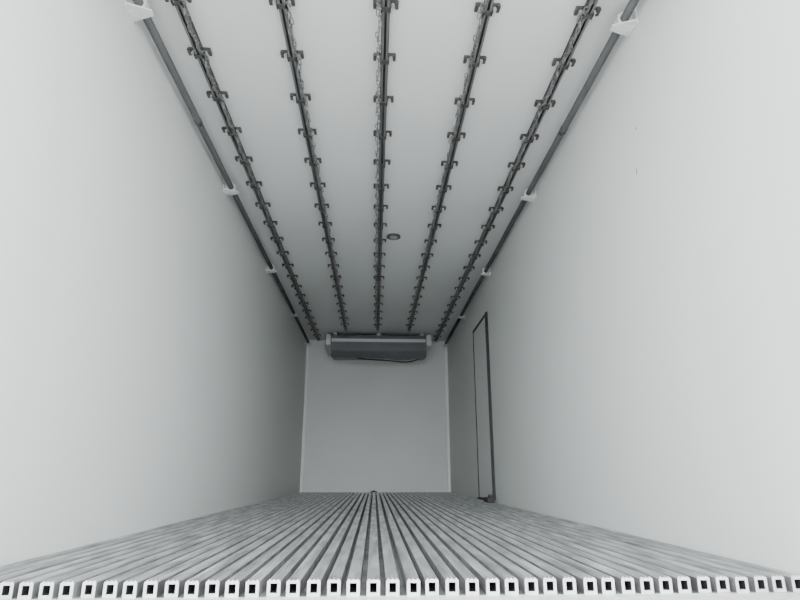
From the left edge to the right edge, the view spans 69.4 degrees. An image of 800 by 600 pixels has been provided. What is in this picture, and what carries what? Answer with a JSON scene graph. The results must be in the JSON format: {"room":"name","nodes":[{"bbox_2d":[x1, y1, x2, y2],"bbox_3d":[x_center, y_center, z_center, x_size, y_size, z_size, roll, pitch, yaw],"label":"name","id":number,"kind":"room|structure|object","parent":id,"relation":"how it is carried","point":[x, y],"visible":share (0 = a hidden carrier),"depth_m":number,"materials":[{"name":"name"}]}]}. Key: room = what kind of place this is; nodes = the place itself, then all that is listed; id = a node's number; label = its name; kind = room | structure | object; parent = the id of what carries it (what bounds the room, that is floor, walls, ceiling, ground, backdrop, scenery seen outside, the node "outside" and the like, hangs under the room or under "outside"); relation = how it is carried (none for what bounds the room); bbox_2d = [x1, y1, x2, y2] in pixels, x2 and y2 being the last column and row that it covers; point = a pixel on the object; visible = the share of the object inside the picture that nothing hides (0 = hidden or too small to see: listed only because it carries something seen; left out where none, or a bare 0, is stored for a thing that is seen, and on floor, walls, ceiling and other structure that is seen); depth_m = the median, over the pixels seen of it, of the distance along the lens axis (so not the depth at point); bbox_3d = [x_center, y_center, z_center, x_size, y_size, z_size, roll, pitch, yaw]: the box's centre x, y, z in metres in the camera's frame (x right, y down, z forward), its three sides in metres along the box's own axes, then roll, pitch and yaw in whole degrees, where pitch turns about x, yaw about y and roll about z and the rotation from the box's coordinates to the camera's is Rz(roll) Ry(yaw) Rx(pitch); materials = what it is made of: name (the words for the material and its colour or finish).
{"room":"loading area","nodes":[
{"label":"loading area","id":0,"kind":"room"},
{"bbox_2d":[0,0,306,566],"bbox_3d":[-1.496,0.716,5.623,0.070,2.690,8.900,1,-17,-2],"label":"wall","id":1,"kind":"structure","parent":0,"point":[153,365],"depth_m":2.72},
{"bbox_2d":[124,0,311,345],"bbox_3d":[-1.402,-0.500,5.994,0.116,0.143,8.700,1,-17,-2],"label":"rail","id":2,"kind":"object","parent":1,"relation":"attached to","point":[137,10],"visible":1,"depth_m":3.69,"materials":[{"name":"grey metal"}]},
{"bbox_2d":[303,340,447,494],"bbox_3d":[-0.405,2.024,9.967,2.640,2.690,0.070,1,-17,-2],"label":"wall","id":3,"kind":"structure","parent":0,"point":[379,426],"depth_m":9.89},
{"bbox_2d":[300,345,308,491],"bbox_3d":[-1.629,1.935,9.886,0.044,2.565,0.029,1,-17,-2],"label":"trim","id":4,"kind":"structure","parent":3,"relation":"attached to","point":[307,349],"depth_m":9.84,"materials":[{"name":"white metal"}]},
{"bbox_2d":[445,346,450,491],"bbox_3d":[0.823,1.966,9.986,0.044,2.565,0.029,1,-17,-2],"label":"trim","id":5,"kind":"structure","parent":3,"relation":"attached to","point":[446,354],"depth_m":9.95,"materials":[{"name":"white metal"}]},
{"bbox_2d":[147,0,628,340],"bbox_3d":[-0.214,-0.579,6.107,2.640,0.070,8.970,1,-17,-2],"label":"ceiling","id":6,"kind":"structure","parent":0,"point":[430,40],"depth_m":3.95,"materials":[{"name":"metal"}]},
{"bbox_2d":[165,0,320,340],"bbox_3d":[-1.246,-0.523,5.997,0.128,0.099,8.680,1,-17,-2],"label":"ceiling track","id":7,"kind":"object","parent":6,"relation":"attached to","point":[200,53],"depth_m":3.96,"materials":[{"name":"grey metal"}]},
{"bbox_2d":[269,0,348,331],"bbox_3d":[-0.716,-0.622,5.669,0.128,0.099,7.950,1,-17,-2],"label":"ceiling track","id":8,"kind":"object","parent":6,"relation":"attached to","point":[293,55],"depth_m":3.97,"materials":[{"name":"grey metal"}]},
{"bbox_2d":[325,332,431,362],"bbox_3d":[-0.367,0.859,9.890,1.760,0.501,0.690,1,-17,-2],"label":"refrigeration unit","id":9,"kind":"object","parent":6,"relation":"attached to","point":[393,348],"visible":1,"depth_m":9.60,"materials":[{"name":"grey metal"}]},
{"bbox_2d":[331,338,425,351],"bbox_3d":[-0.353,0.747,9.578,1.560,0.208,0.014,1,-17,-2],"label":"grille","id":10,"kind":"object","parent":9,"relation":"attached to","point":[337,344],"depth_m":9.58,"materials":[{"name":"grey metal"}]},
{"bbox_2d":[373,0,398,331],"bbox_3d":[-0.196,-0.616,5.690,0.128,0.099,7.950,1,-17,-2],"label":"ceiling track","id":11,"kind":"object","parent":6,"relation":"attached to","point":[383,58],"depth_m":3.88,"materials":[{"name":"grey metal"}]},
{"bbox_2d":[387,233,400,239],"bbox_3d":[-0.065,-0.626,5.778,0.140,0.028,0.140,1,-17,-2],"label":"ceiling lamp","id":12,"kind":"object","parent":6,"relation":"attached to","point":[393,236],"depth_m":5.75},
{"bbox_2d":[406,0,500,331],"bbox_3d":[0.318,-0.609,5.712,0.128,0.099,7.950,1,-17,-2],"label":"ceiling track","id":13,"kind":"object","parent":6,"relation":"attached to","point":[487,8],"depth_m":3.90,"materials":[{"name":"grey metal"}]},
{"bbox_2d":[434,0,600,341],"bbox_3d":[0.817,-0.498,6.082,0.128,0.099,8.680,1,-17,-2],"label":"ceiling track","id":14,"kind":"object","parent":6,"relation":"attached to","point":[586,12],"depth_m":3.93,"materials":[{"name":"grey metal"}]},
{"bbox_2d":[0,492,799,599],"bbox_3d":[-0.212,1.962,5.306,2.500,0.122,8.900,1,-17,-2],"label":"floor","id":15,"kind":"structure","parent":0,"point":[301,545],"depth_m":2.02,"materials":[{"name":"metal"}]},
{"bbox_2d":[478,494,494,502],"bbox_3d":[0.933,2.212,6.484,0.092,0.077,1.000,1,-17,-2],"label":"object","id":16,"kind":"object","parent":15,"relation":"on","point":[489,499],"visible":1,"depth_m":6.07,"materials":[{"name":"grey metal"}]},
{"bbox_2d":[447,0,799,574],"bbox_3d":[1.070,0.748,5.729,0.072,2.690,8.900,1,-17,-2],"label":"wall","id":17,"kind":"structure","parent":0,"point":[643,310],"depth_m":2.56,"materials":[{"name":"grey"}]},
{"bbox_2d":[474,318,491,496],"bbox_3d":[0.981,1.273,6.831,0.005,2.020,0.880,1,-17,-2],"label":"panel","id":18,"kind":"object","parent":17,"relation":"attached to","point":[481,383],"visible":0.73,"depth_m":6.84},
{"bbox_2d":[473,311,495,499],"bbox_3d":[0.974,1.251,6.809,0.021,2.050,0.975,1,-17,-2],"label":"gasket","id":19,"kind":"object","parent":17,"relation":"attached to","point":[485,315],"visible":0.9,"depth_m":6.44,"materials":[{"name":"grey rubber"}]},
{"bbox_2d":[442,0,638,346],"bbox_3d":[0.977,-0.471,6.091,0.116,0.143,8.700,1,-17,-2],"label":"rail","id":20,"kind":"object","parent":17,"relation":"attached to","point":[626,22],"visible":1,"depth_m":3.68,"materials":[{"name":"grey metal"}]}
]}

